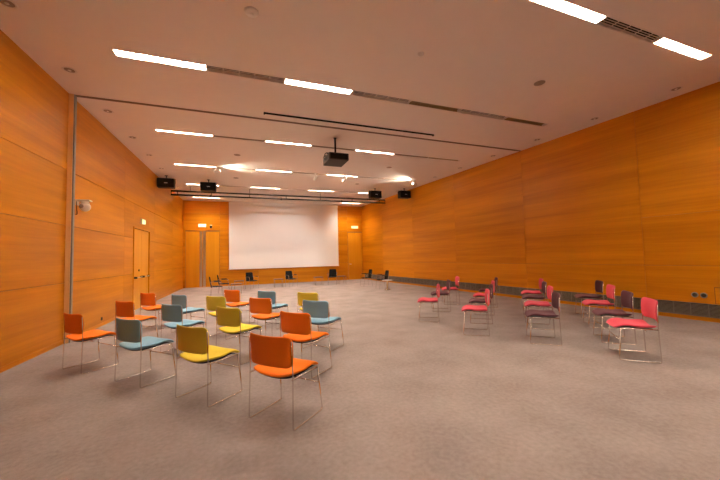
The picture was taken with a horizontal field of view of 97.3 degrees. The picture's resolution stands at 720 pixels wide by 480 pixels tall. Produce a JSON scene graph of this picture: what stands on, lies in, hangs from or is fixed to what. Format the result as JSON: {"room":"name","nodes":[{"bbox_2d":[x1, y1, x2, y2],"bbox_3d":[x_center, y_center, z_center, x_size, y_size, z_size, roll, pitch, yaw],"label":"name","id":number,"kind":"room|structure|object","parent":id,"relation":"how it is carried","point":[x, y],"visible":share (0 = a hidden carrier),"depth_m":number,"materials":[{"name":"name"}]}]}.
{"room":"conference hall","nodes":[
{"label":"conference hall","id":0,"kind":"room"},
{"bbox_2d":[0,29,182,366],"bbox_3d":[-5.902,-0.491,6.105,0.200,5.034,25.900,0,-3,-20],"label":"wall","id":1,"kind":"structure","parent":0,"point":[123,191],"depth_m":6.06,"materials":[{"name":"brown wood"}]},
{"bbox_2d":[63,93,76,342],"bbox_3d":[-5.856,-0.477,6.410,0.103,5.034,0.110,0,-3,-21],"label":"trim","id":2,"kind":"structure","parent":1,"relation":"attached to","point":[72,113],"depth_m":6.38,"materials":[{"name":"grey metal"}]},
{"bbox_2d":[75,199,91,213],"bbox_3d":[-5.897,-0.696,6.766,0.245,0.321,0.204,0,-3,-21],"label":"dome camera","id":3,"kind":"object","parent":1,"relation":"attached to","point":[85,206],"visible":1,"depth_m":6.72,"materials":[{"name":"white plastic"}]},
{"bbox_2d":[0,287,182,372],"bbox_3d":[-5.776,1.988,6.108,0.012,0.078,25.100,0,-3,-20],"label":"baseboard","id":4,"kind":"structure","parent":1,"relation":"attached to","point":[28,357],"depth_m":5.62,"materials":[{"name":"brown wood"}]},
{"bbox_2d":[132,226,149,309],"bbox_3d":[-7.492,0.963,10.912,0.102,2.700,1.790,0,-3,-20],"label":"door","id":5,"kind":"structure","parent":1,"relation":"in","point":[141,239],"depth_m":10.83,"materials":[{"name":"brown wood"}]},
{"bbox_2d":[183,200,362,287],"bbox_3d":[-4.986,0.206,20.155,11.950,5.034,0.200,0,-3,-21],"label":"wall","id":6,"kind":"structure","parent":0,"point":[214,213],"depth_m":19.14,"materials":[{"name":"brown wood"}]},
{"bbox_2d":[185,230,218,287],"bbox_3d":[-9.149,1.090,18.440,1.780,3.284,0.042,0,-3,-21],"label":"door","id":7,"kind":"structure","parent":6,"relation":"in","point":[202,247],"depth_m":18.42,"materials":[{"name":"brown wood"}]},
{"bbox_2d":[229,201,338,269],"bbox_3d":[-4.644,-0.289,20.084,6.805,4.068,0.150,0,-3,-21],"label":"projection screen","id":8,"kind":"object","parent":6,"relation":"attached to","point":[261,235],"visible":1,"depth_m":19.95,"materials":[{"name":"fabric"}]},
{"bbox_2d":[348,232,361,279],"bbox_3d":[-0.334,1.067,21.731,1.060,3.239,0.083,0,-3,-21],"label":"door","id":9,"kind":"structure","parent":6,"relation":"in","point":[354,238],"depth_m":21.75,"materials":[{"name":"brown wood"}]},
{"bbox_2d":[0,279,719,479],"bbox_3d":[0.501,2.049,8.357,15.200,0.120,26.300,0,-3,-21],"label":"floor","id":10,"kind":"structure","parent":0,"point":[404,397],"depth_m":3.42,"materials":[{"name":"carpet"}]},
{"bbox_2d":[62,313,118,373],"bbox_3d":[-4.078,1.493,4.789,0.559,0.846,0.545,-3,-3,26],"label":"chair","id":11,"kind":"object","parent":10,"relation":"on","point":[73,323],"visible":1,"depth_m":4.61,"materials":[{"name":"orange fabric"}]},
{"bbox_2d":[114,301,157,344],"bbox_3d":[-4.297,1.565,6.083,0.559,0.846,0.545,-3,-3,22],"label":"chair","id":12,"kind":"object","parent":10,"relation":"on","point":[122,309],"visible":0.7,"depth_m":5.88,"materials":[{"name":"orange fabric"}]},
{"bbox_2d":[114,317,175,387],"bbox_3d":[-2.886,1.437,4.254,0.559,0.846,0.545,-3,-3,25],"label":"chair","id":13,"kind":"object","parent":10,"relation":"on","point":[128,331],"visible":0.99,"depth_m":4.07,"materials":[{"name":"blue fabric"}]},
{"bbox_2d":[140,293,168,329],"bbox_3d":[-4.811,1.650,7.500,0.559,0.846,0.545,-3,-3,23],"label":"chair","id":14,"kind":"object","parent":10,"relation":"on","point":[146,299],"visible":0.82,"depth_m":7.27,"materials":[{"name":"orange fabric"}]},
{"bbox_2d":[160,304,204,352],"bbox_3d":[-3.078,1.506,5.513,0.559,0.846,0.545,-3,-3,25],"label":"chair","id":15,"kind":"object","parent":10,"relation":"on","point":[173,314],"visible":0.85,"depth_m":5.32,"materials":[{"name":"blue fabric"}]},
{"bbox_2d":[171,294,205,332],"bbox_3d":[-3.788,1.599,6.990,0.559,0.846,0.545,-3,-3,29],"label":"chair","id":16,"kind":"object","parent":10,"relation":"on","point":[181,300],"visible":0.7,"depth_m":6.79,"materials":[{"name":"blue fabric"}]},
{"bbox_2d":[175,324,241,406],"bbox_3d":[-1.771,1.381,3.698,0.559,0.846,0.545,-3,-3,27],"label":"chair","id":17,"kind":"object","parent":10,"relation":"on","point":[193,341],"visible":1,"depth_m":3.51,"materials":[{"name":"yellow fabric"}]},
{"bbox_2d":[209,277,223,296],"bbox_3d":[-6.135,1.978,13.512,0.552,0.858,0.555,0,-3,-29],"label":"chair","id":18,"kind":"object","parent":10,"relation":"on","point":[211,286],"visible":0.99,"depth_m":13.34,"materials":[{"name":"black fabric"}]},
{"bbox_2d":[217,275,229,293],"bbox_3d":[-6.439,2.059,14.946,0.552,0.858,0.555,0,-3,-27],"label":"chair","id":19,"kind":"object","parent":10,"relation":"on","point":[219,283],"visible":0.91,"depth_m":14.79,"materials":[{"name":"black fabric"}]},
{"bbox_2d":[206,296,242,339],"bbox_3d":[-2.789,1.550,6.513,0.559,0.846,0.545,-3,-3,24],"label":"chair","id":20,"kind":"object","parent":10,"relation":"on","point":[212,302],"visible":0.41,"depth_m":6.30,"materials":[{"name":"yellow fabric"}]},
{"bbox_2d":[216,306,261,364],"bbox_3d":[-1.917,1.453,5.027,0.559,0.846,0.545,-3,-3,28],"label":"chair","id":21,"kind":"object","parent":10,"relation":"on","point":[230,318],"visible":0.94,"depth_m":4.83,"materials":[{"name":"yellow fabric"}]},
{"bbox_2d":[224,290,254,323],"bbox_3d":[-2.965,1.618,7.755,0.559,0.846,0.545,-3,-3,27],"label":"chair","id":22,"kind":"object","parent":10,"relation":"on","point":[233,296],"visible":0.85,"depth_m":7.54,"materials":[{"name":"orange fabric"}]},
{"bbox_2d":[245,272,258,289],"bbox_3d":[-5.658,2.123,16.559,0.552,0.858,0.555,-4,-4,39],"label":"chair","id":23,"kind":"object","parent":10,"relation":"on","point":[249,277],"visible":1,"depth_m":16.64,"materials":[{"name":"black fabric"}]},
{"bbox_2d":[249,297,287,335],"bbox_3d":[-1.765,1.503,6.081,0.559,0.846,0.545,-3,-3,24],"label":"chair","id":24,"kind":"object","parent":10,"relation":"on","point":[262,306],"visible":0.87,"depth_m":5.88,"materials":[{"name":"orange fabric"}]},
{"bbox_2d":[257,290,288,328],"bbox_3d":[-2.006,1.573,7.326,0.559,0.846,0.545,-3,-3,27],"label":"chair","id":25,"kind":"object","parent":10,"relation":"on","point":[261,294],"visible":0.52,"depth_m":7.10,"materials":[{"name":"blue fabric"}]},
{"bbox_2d":[249,333,322,430],"bbox_3d":[-0.757,1.331,3.200,0.559,0.846,0.545,-3,-3,27],"label":"chair","id":26,"kind":"object","parent":10,"relation":"on","point":[273,356],"visible":1,"depth_m":3.00,"materials":[{"name":"orange fabric"}]},
{"bbox_2d":[285,271,297,286],"bbox_3d":[-3.753,2.111,17.245,0.555,0.858,0.552,1,-4,-43],"label":"chair","id":27,"kind":"object","parent":10,"relation":"on","point":[289,275],"visible":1,"depth_m":17.34,"materials":[{"name":"black fabric"}]},
{"bbox_2d":[279,311,331,377],"bbox_3d":[-0.769,1.395,4.440,0.559,0.846,0.545,-3,-3,29],"label":"chair","id":28,"kind":"object","parent":10,"relation":"on","point":[298,325],"visible":0.91,"depth_m":4.24,"materials":[{"name":"orange fabric"}]},
{"bbox_2d":[297,292,330,331],"bbox_3d":[-0.992,1.520,6.793,0.559,0.846,0.545,-3,-3,27],"label":"chair","id":29,"kind":"object","parent":10,"relation":"on","point":[301,296],"visible":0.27,"depth_m":6.59,"materials":[{"name":"yellow fabric"}]},
{"bbox_2d":[302,300,343,351],"bbox_3d":[-0.656,1.448,5.545,0.559,0.846,0.545,-3,-3,27],"label":"chair","id":30,"kind":"object","parent":10,"relation":"on","point":[318,310],"visible":0.91,"depth_m":5.34,"materials":[{"name":"blue fabric"}]},
{"bbox_2d":[328,269,336,284],"bbox_3d":[-1.567,2.102,18.100,0.555,0.858,0.552,-1,-3,-1],"label":"chair","id":31,"kind":"object","parent":10,"relation":"on","point":[332,272],"visible":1,"depth_m":18.31,"materials":[{"name":"black plastic"}]},
{"bbox_2d":[360,269,372,285],"bbox_3d":[0.350,1.981,16.651,0.552,0.858,0.555,0,-3,-23],"label":"chair","id":32,"kind":"object","parent":10,"relation":"on","point":[370,270],"visible":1,"depth_m":16.70,"materials":[{"name":"black fabric"}]},
{"bbox_2d":[376,270,388,284],"bbox_3d":[1.087,1.885,15.144,0.552,0.858,0.555,0,-3,-19],"label":"chair","id":33,"kind":"object","parent":10,"relation":"on","point":[386,274],"visible":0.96,"depth_m":15.21,"materials":[{"name":"black fabric"}]},
{"bbox_2d":[382,280,391,289],"bbox_3d":[1.251,2.064,14.575,0.500,0.450,0.500,0,-3,-21],"label":"round table","id":34,"kind":"object","parent":10,"relation":"on","point":[382,280],"visible":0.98,"depth_m":14.54,"materials":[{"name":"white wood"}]},
{"bbox_2d":[418,284,439,321],"bbox_3d":[1.666,1.500,7.652,0.545,0.846,0.559,-2,-3,11],"label":"chair","id":35,"kind":"object","parent":10,"relation":"on","point":[422,299],"visible":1,"depth_m":7.47,"materials":[{"name":"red fabric"}]},
{"bbox_2d":[431,279,450,311],"bbox_3d":[2.275,1.550,8.915,0.545,0.846,0.559,-2,-3,8],"label":"chair","id":36,"kind":"object","parent":10,"relation":"on","point":[443,293],"visible":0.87,"depth_m":8.93,"materials":[{"name":"purple fabric"}]},
{"bbox_2d":[441,276,459,304],"bbox_3d":[2.888,1.595,10.091,0.545,0.846,0.559,-2,-3,7],"label":"chair","id":37,"kind":"object","parent":10,"relation":"on","point":[456,277],"visible":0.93,"depth_m":9.88,"materials":[{"name":"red fabric"}]},
{"bbox_2d":[462,289,489,335],"bbox_3d":[2.312,1.416,6.320,0.545,0.846,0.559,-2,-3,18],"label":"chair","id":38,"kind":"object","parent":10,"relation":"on","point":[480,308],"visible":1,"depth_m":6.15,"materials":[{"name":"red fabric"}]},
{"bbox_2d":[469,284,492,323],"bbox_3d":[2.801,1.455,7.328,0.545,0.846,0.559,-2,-3,19],"label":"chair","id":39,"kind":"object","parent":10,"relation":"on","point":[472,300],"visible":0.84,"depth_m":7.14,"materials":[{"name":"purple fabric"}]},
{"bbox_2d":[473,280,494,314],"bbox_3d":[3.261,1.495,8.322,0.545,0.846,0.559,-2,-3,19],"label":"chair","id":40,"kind":"object","parent":10,"relation":"on","point":[476,295],"visible":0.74,"depth_m":8.15,"materials":[{"name":"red fabric"}]},
{"bbox_2d":[478,277,497,307],"bbox_3d":[3.812,1.538,9.415,0.545,0.846,0.559,-2,-3,19],"label":"chair","id":41,"kind":"object","parent":10,"relation":"on","point":[495,278],"visible":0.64,"depth_m":9.26,"materials":[{"name":"purple fabric"}]},
{"bbox_2d":[521,278,542,308],"bbox_3d":[4.695,1.476,8.629,0.545,0.846,0.559,-3,-3,23],"label":"chair","id":42,"kind":"object","parent":10,"relation":"on","point":[537,292],"visible":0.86,"depth_m":8.60,"materials":[{"name":"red fabric"}]},
{"bbox_2d":[522,281,546,318],"bbox_3d":[4.248,1.440,7.714,0.545,0.846,0.559,-3,-3,23],"label":"chair","id":43,"kind":"object","parent":10,"relation":"on","point":[544,284],"visible":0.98,"depth_m":7.56,"materials":[{"name":"purple fabric"}]},
{"bbox_2d":[524,285,553,329],"bbox_3d":[3.771,1.399,6.682,0.545,0.846,0.559,-3,-3,23],"label":"chair","id":44,"kind":"object","parent":10,"relation":"on","point":[544,304],"visible":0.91,"depth_m":6.63,"materials":[{"name":"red fabric"}]},
{"bbox_2d":[525,292,561,345],"bbox_3d":[3.238,1.357,5.611,0.545,0.846,0.559,-3,-3,21],"label":"chair","id":45,"kind":"object","parent":10,"relation":"on","point":[549,314],"visible":1,"depth_m":5.52,"materials":[{"name":"purple fabric"}]},
{"bbox_2d":[574,280,604,318],"bbox_3d":[5.525,1.405,7.636,0.545,0.846,0.559,-3,-3,22],"label":"chair","id":46,"kind":"object","parent":10,"relation":"on","point":[598,284],"visible":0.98,"depth_m":7.56,"materials":[{"name":"purple fabric"}]},
{"bbox_2d":[582,284,616,328],"bbox_3d":[5.010,1.366,6.641,0.545,0.846,0.559,-3,-3,25],"label":"chair","id":47,"kind":"object","parent":10,"relation":"on","point":[610,289],"visible":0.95,"depth_m":6.58,"materials":[{"name":"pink fabric"}]},
{"bbox_2d":[592,290,636,344],"bbox_3d":[4.441,1.325,5.561,0.545,0.846,0.559,-3,-3,24],"label":"chair","id":48,"kind":"object","parent":10,"relation":"on","point":[626,296],"visible":1,"depth_m":5.49,"materials":[{"name":"purple fabric"}]},
{"bbox_2d":[606,297,661,363],"bbox_3d":[4.040,1.290,4.695,0.545,0.846,0.559,-3,-3,24],"label":"chair","id":49,"kind":"object","parent":10,"relation":"on","point":[649,307],"visible":1,"depth_m":4.62,"materials":[{"name":"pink fabric"}]},
{"bbox_2d":[0,0,719,205],"bbox_3d":[0.357,-3.124,8.668,15.200,0.180,26.200,0,-3,-21],"label":"ceiling","id":50,"kind":"structure","parent":0,"point":[486,56],"depth_m":6.07,"materials":[{"name":"paint"}]},
{"bbox_2d":[0,0,18,9],"bbox_3d":[-4.680,-3.132,4.198,0.216,0.015,0.216,0,-3,-21],"label":"recessed light","id":51,"kind":"object","parent":50,"relation":"in","point":[9,4],"visible":1,"depth_m":4.22,"materials":[{"name":"metal"}]},
{"bbox_2d":[61,67,77,73],"bbox_3d":[-5.216,-3.043,5.692,0.216,0.015,0.216,0,-3,-21],"label":"recessed light","id":52,"kind":"object","parent":50,"relation":"in","point":[66,69],"visible":1,"depth_m":5.69,"materials":[{"name":"metal"}]},
{"bbox_2d":[102,109,113,113],"bbox_3d":[-5.783,-2.948,7.271,0.216,0.015,0.216,0,-3,-21],"label":"recessed light","id":53,"kind":"object","parent":50,"relation":"in","point":[103,110],"visible":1,"depth_m":7.27,"materials":[{"name":"metal"}]},
{"bbox_2d":[112,49,206,70],"bbox_3d":[-3.426,-3.137,5.488,1.380,0.072,0.185,0,-3,-21],"label":"ceiling light","id":54,"kind":"object","parent":50,"relation":"attached to","point":[118,53],"visible":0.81,"depth_m":5.51,"materials":[{"name":"white plastic"}]},
{"bbox_2d":[157,175,175,188],"bbox_3d":[-7.866,-2.367,12.878,0.660,0.500,0.352,0,-3,-21],"label":"loudspeaker","id":55,"kind":"object","parent":50,"relation":"hanging from","point":[166,183],"visible":1,"depth_m":12.75,"materials":[{"name":"black plastic"}]},
{"bbox_2d":[157,178,173,186],"bbox_3d":[-7.806,-2.309,12.717,0.570,0.339,0.007,0,-3,-21],"label":"grille","id":56,"kind":"object","parent":55,"relation":"attached to","point":[161,182],"depth_m":12.71,"materials":[{"name":"black metal"}]},
{"bbox_2d":[155,129,212,136],"bbox_3d":[-4.767,-2.943,8.632,1.380,0.072,0.120,0,-3,-21],"label":"ceiling light","id":57,"kind":"object","parent":50,"relation":"attached to","point":[155,129],"visible":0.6,"depth_m":8.65,"materials":[{"name":"white plastic"}]},
{"bbox_2d":[175,164,215,167],"bbox_3d":[-6.018,-2.759,11.623,1.380,0.072,0.120,0,-3,-21],"label":"ceiling light","id":58,"kind":"object","parent":50,"relation":"attached to","point":[175,164],"visible":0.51,"depth_m":11.63,"materials":[{"name":"white plastic"}]},
{"bbox_2d":[200,179,215,191],"bbox_3d":[-6.551,-2.356,13.714,0.660,0.500,0.352,0,-3,-21],"label":"loudspeaker","id":59,"kind":"object","parent":50,"relation":"hanging from","point":[208,186],"visible":1,"depth_m":13.56,"materials":[{"name":"black plastic"}]},
{"bbox_2d":[201,182,215,189],"bbox_3d":[-6.490,-2.299,13.553,0.570,0.339,0.007,0,-3,-21],"label":"grille","id":60,"kind":"object","parent":59,"relation":"attached to","point":[204,185],"depth_m":13.55,"materials":[{"name":"black metal"}]},
{"bbox_2d":[218,167,255,169],"bbox_3d":[-4.713,-2.762,12.113,1.402,0.064,0.144,0,-3,-21],"label":"ceiling vent","id":61,"kind":"object","parent":50,"relation":"in","point":[218,167],"visible":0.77,"depth_m":12.13,"materials":[{"name":"paint"}]},
{"bbox_2d":[213,135,264,141],"bbox_3d":[-3.461,-2.946,9.123,1.402,0.064,0.144,0,-3,-21],"label":"ceiling vent","id":62,"kind":"object","parent":50,"relation":"in","point":[213,135],"visible":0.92,"depth_m":9.11,"materials":[{"name":"metal"}]},
{"bbox_2d":[206,65,284,83],"bbox_3d":[-2.129,-3.139,5.975,1.382,0.064,0.209,0,-3,-21],"label":"ceiling vent","id":63,"kind":"object","parent":50,"relation":"in","point":[209,67],"visible":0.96,"depth_m":5.97,"materials":[{"name":"metal"}]},
{"bbox_2d":[244,6,258,17],"bbox_3d":[-1.522,-3.183,4.446,0.190,0.043,0.190,0,-3,-21],"label":"smoke detector","id":64,"kind":"object","parent":50,"relation":"attached to","point":[252,12],"visible":1,"depth_m":4.42,"materials":[{"name":"white plastic"}]},
{"bbox_2d":[256,169,291,172],"bbox_3d":[-3.407,-2.772,12.604,1.380,0.072,0.120,0,-3,-21],"label":"ceiling light","id":65,"kind":"object","parent":50,"relation":"attached to","point":[256,169],"visible":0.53,"depth_m":12.65,"materials":[{"name":"white plastic"}]},
{"bbox_2d":[171,186,384,203],"bbox_3d":[-3.611,-2.294,16.436,10.820,0.488,0.120,0,-3,-21],"label":"truss","id":66,"kind":"object","parent":50,"relation":"hanging from","point":[177,191],"visible":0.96,"depth_m":16.04,"materials":[{"name":"black metal"}]},
{"bbox_2d":[265,140,311,146],"bbox_3d":[-2.155,-2.956,9.614,1.380,0.072,0.120,0,-3,-21],"label":"ceiling light","id":67,"kind":"object","parent":50,"relation":"attached to","point":[265,140],"visible":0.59,"depth_m":9.62,"materials":[{"name":"white plastic"}]},
{"bbox_2d":[76,95,520,150],"bbox_3d":[-0.188,-3.013,8.703,12.147,0.012,0.070,0,-3,-21],"label":"trim","id":68,"kind":"structure","parent":50,"relation":"attached to","point":[76,95],"depth_m":7.93,"materials":[{"name":"black metal"}]},
{"bbox_2d":[292,172,326,174],"bbox_3d":[-2.082,-2.775,13.102,1.442,0.064,0.144,0,-3,-21],"label":"ceiling vent","id":69,"kind":"object","parent":50,"relation":"in","point":[292,172],"visible":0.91,"depth_m":13.10,"materials":[{"name":"paint"}]},
{"bbox_2d":[284,79,352,94],"bbox_3d":[-0.833,-3.150,6.463,1.380,0.072,0.185,0,-3,-21],"label":"ceiling light","id":70,"kind":"object","parent":50,"relation":"attached to","point":[287,81],"visible":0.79,"depth_m":6.50,"materials":[{"name":"white plastic"}]},
{"bbox_2d":[311,145,355,150],"bbox_3d":[-0.826,-2.959,10.113,1.452,0.064,0.144,0,-3,-21],"label":"ceiling vent","id":71,"kind":"object","parent":50,"relation":"in","point":[312,145],"visible":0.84,"depth_m":10.13,"materials":[{"name":"metal"}]},
{"bbox_2d":[323,138,348,166],"bbox_3d":[-0.768,-2.613,9.358,0.647,0.715,0.804,0,-3,-21],"label":"projector","id":72,"kind":"object","parent":50,"relation":"hanging from","point":[334,159],"visible":1,"depth_m":9.08,"materials":[{"name":"black plastic"}]},
{"bbox_2d":[264,112,433,135],"bbox_3d":[-0.077,-3.017,8.349,4.720,0.045,0.052,0,-3,-21],"label":"rail","id":73,"kind":"object","parent":50,"relation":"attached to","point":[264,112],"visible":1,"depth_m":8.22,"materials":[{"name":"black metal"}]},
{"bbox_2d":[355,150,393,154],"bbox_3d":[0.503,-2.970,10.613,1.380,0.072,0.120,0,-3,-21],"label":"ceiling light","id":74,"kind":"object","parent":50,"relation":"attached to","point":[355,150],"visible":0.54,"depth_m":10.64,"materials":[{"name":"white plastic"}]},
{"bbox_2d":[368,188,381,198],"bbox_3d":[0.778,-2.400,16.341,0.660,0.500,0.352,0,-3,-21],"label":"loudspeaker","id":75,"kind":"object","parent":50,"relation":"hanging from","point":[372,194],"visible":1,"depth_m":16.20,"materials":[{"name":"black plastic"}]},
{"bbox_2d":[371,191,381,197],"bbox_3d":[0.839,-2.343,16.180,0.570,0.339,0.007,0,-3,-21],"label":"grille","id":76,"kind":"object","parent":75,"relation":"attached to","point":[374,194],"depth_m":16.18,"materials":[{"name":"black metal"}]},
{"bbox_2d":[350,90,410,103],"bbox_3d":[0.468,-3.153,6.952,1.392,0.064,0.209,0,-3,-21],"label":"ceiling vent","id":77,"kind":"object","parent":50,"relation":"in","point":[353,92],"visible":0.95,"depth_m":6.96,"materials":[{"name":"metal"}]},
{"bbox_2d":[398,188,410,198],"bbox_3d":[2.308,-2.428,16.532,0.660,0.500,0.352,0,-3,-21],"label":"loudspeaker","id":78,"kind":"object","parent":50,"relation":"hanging from","point":[404,194],"visible":1,"depth_m":16.39,"materials":[{"name":"black plastic"}]},
{"bbox_2d":[401,191,410,197],"bbox_3d":[2.369,-2.370,16.372,0.570,0.339,0.007,0,-3,-21],"label":"grille","id":79,"kind":"object","parent":78,"relation":"attached to","point":[404,194],"depth_m":16.37,"materials":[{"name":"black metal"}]},
{"bbox_2d":[393,154,427,157],"bbox_3d":[1.790,-2.973,11.097,1.362,0.064,0.144,0,-3,-21],"label":"ceiling vent","id":80,"kind":"object","parent":50,"relation":"in","point":[393,154],"visible":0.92,"depth_m":11.06,"materials":[{"name":"metal"}]},
{"bbox_2d":[408,100,461,111],"bbox_3d":[1.769,-3.163,7.441,1.380,0.072,0.185,0,-3,-21],"label":"ceiling light","id":81,"kind":"object","parent":50,"relation":"attached to","point":[416,103],"visible":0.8,"depth_m":7.46,"materials":[{"name":"grey metal"}]},
{"bbox_2d":[428,157,459,160],"bbox_3d":[3.058,-2.983,11.574,1.340,0.072,0.120,0,-3,-21],"label":"ceiling light","id":82,"kind":"object","parent":50,"relation":"attached to","point":[428,157],"visible":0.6,"depth_m":11.61,"materials":[{"name":"grey metal"}]},
{"bbox_2d":[457,109,507,119],"bbox_3d":[3.089,-3.166,7.937,1.432,0.064,0.209,0,-3,-21],"label":"ceiling vent","id":83,"kind":"object","parent":50,"relation":"in","point":[466,111],"visible":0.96,"depth_m":7.94,"materials":[{"name":"metal"}]},
{"bbox_2d":[504,117,546,125],"bbox_3d":[4.409,-3.177,8.434,1.380,0.072,0.185,0,-3,-21],"label":"ceiling light","id":84,"kind":"object","parent":50,"relation":"attached to","point":[505,118],"visible":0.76,"depth_m":8.45,"materials":[{"name":"grey metal"}]},
{"bbox_2d":[534,80,544,85],"bbox_3d":[3.689,-3.216,6.513,0.210,0.018,0.210,0,-3,-21],"label":"ceiling speaker","id":85,"kind":"object","parent":50,"relation":"attached to","point":[538,83],"visible":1,"depth_m":6.50},
{"bbox_2d":[528,0,606,23],"bbox_3d":[2.989,-3.342,4.535,1.380,0.072,0.165,0,-3,-21],"label":"ceiling light","id":86,"kind":"object","parent":50,"relation":"attached to","point":[563,6],"visible":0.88,"depth_m":4.59,"materials":[{"name":"white plastic"}]},
{"bbox_2d":[595,16,664,43],"bbox_3d":[4.300,-3.345,5.027,1.412,0.064,0.189,0,-3,-21],"label":"ceiling vent","id":87,"kind":"object","parent":50,"relation":"in","point":[610,21],"visible":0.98,"depth_m":5.02,"materials":[{"name":"metal"}]},
{"bbox_2d":[669,86,682,91],"bbox_3d":[6.867,-3.276,6.886,0.216,0.015,0.216,0,-3,-21],"label":"recessed light","id":88,"kind":"object","parent":50,"relation":"in","point":[679,87],"visible":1,"depth_m":6.87,"materials":[{"name":"metal"}]},
{"bbox_2d":[652,36,709,59],"bbox_3d":[5.610,-3.356,5.520,1.380,0.072,0.165,0,-3,-21],"label":"ceiling light","id":89,"kind":"object","parent":50,"relation":"attached to","point":[669,44],"visible":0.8,"depth_m":5.52,"materials":[{"name":"white plastic"}]},
{"bbox_2d":[362,81,719,304],"bbox_3d":[5.769,-0.551,10.502,0.205,5.034,25.996,0,-3,-26],"label":"wall","id":90,"kind":"structure","parent":0,"point":[630,202],"depth_m":8.95,"materials":[{"name":"brown wood"}]},
{"bbox_2d":[365,274,488,291],"bbox_3d":[2.642,2.135,16.778,0.027,0.287,10.490,0,-3,-26],"label":"air vent","id":91,"kind":"object","parent":90,"relation":"in","point":[462,285],"depth_m":15.06,"materials":[{"name":"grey metal"}]},
{"bbox_2d":[494,285,547,298],"bbox_3d":[5.457,1.765,10.890,0.027,0.287,2.048,0,-3,-26],"label":"air vent","id":92,"kind":"object","parent":90,"relation":"in","point":[509,290],"depth_m":11.09,"materials":[{"name":"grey metal"}]},
{"bbox_2d":[365,278,719,322],"bbox_3d":[5.720,1.919,10.346,0.020,0.088,25.200,0,-3,-26],"label":"baseboard","id":93,"kind":"structure","parent":90,"relation":"attached to","point":[708,319],"depth_m":8.49,"materials":[{"name":"brown wood"}]},
{"bbox_2d":[553,290,589,302],"bbox_3d":[6.208,1.666,9.320,0.027,0.287,1.028,0,-3,-26],"label":"air vent","id":94,"kind":"object","parent":90,"relation":"in","point":[564,295],"depth_m":9.36,"materials":[{"name":"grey metal"}]},
{"bbox_2d":[591,294,627,307],"bbox_3d":[6.627,1.609,8.443,0.027,0.283,0.834,0,-3,-26],"label":"air vent","id":95,"kind":"object","parent":90,"relation":"in","point":[617,298],"depth_m":8.30,"materials":[{"name":"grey metal"}]},
{"bbox_2d":[633,297,641,309],"bbox_3d":[6.899,1.574,7.874,0.027,0.284,0.178,0,-3,-26],"label":"air vent","id":96,"kind":"object","parent":90,"relation":"in","point":[636,301],"depth_m":7.89,"materials":[{"name":"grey metal"}]},
{"bbox_2d":[655,299,719,318],"bbox_3d":[7.280,1.525,7.076,0.027,0.288,1.049,0,-3,-26],"label":"air vent","id":97,"kind":"object","parent":90,"relation":"in","point":[694,309],"depth_m":7.02,"materials":[{"name":"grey metal"}]},
{"bbox_2d":[691,292,698,296],"bbox_3d":[7.341,1.201,6.953,0.022,0.116,0.116,0,-3,-26],"label":"socket","id":98,"kind":"object","parent":90,"relation":"attached to","point":[693,294],"visible":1,"depth_m":6.95,"materials":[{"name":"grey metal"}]},
{"bbox_2d":[700,293,707,297],"bbox_3d":[7.402,1.193,6.827,0.022,0.116,0.116,0,-3,-26],"label":"socket","id":99,"kind":"object","parent":90,"relation":"attached to","point":[703,295],"visible":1,"depth_m":6.82,"materials":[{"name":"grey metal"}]},
{"bbox_2d":[714,287,719,303],"bbox_3d":[7.598,1.156,6.435,0.006,0.350,0.550,0,-3,-26],"label":"access panel","id":100,"kind":"object","parent":90,"relation":"attached to","point":[716,289],"visible":1,"depth_m":6.64,"materials":[{"name":"brown wood"}]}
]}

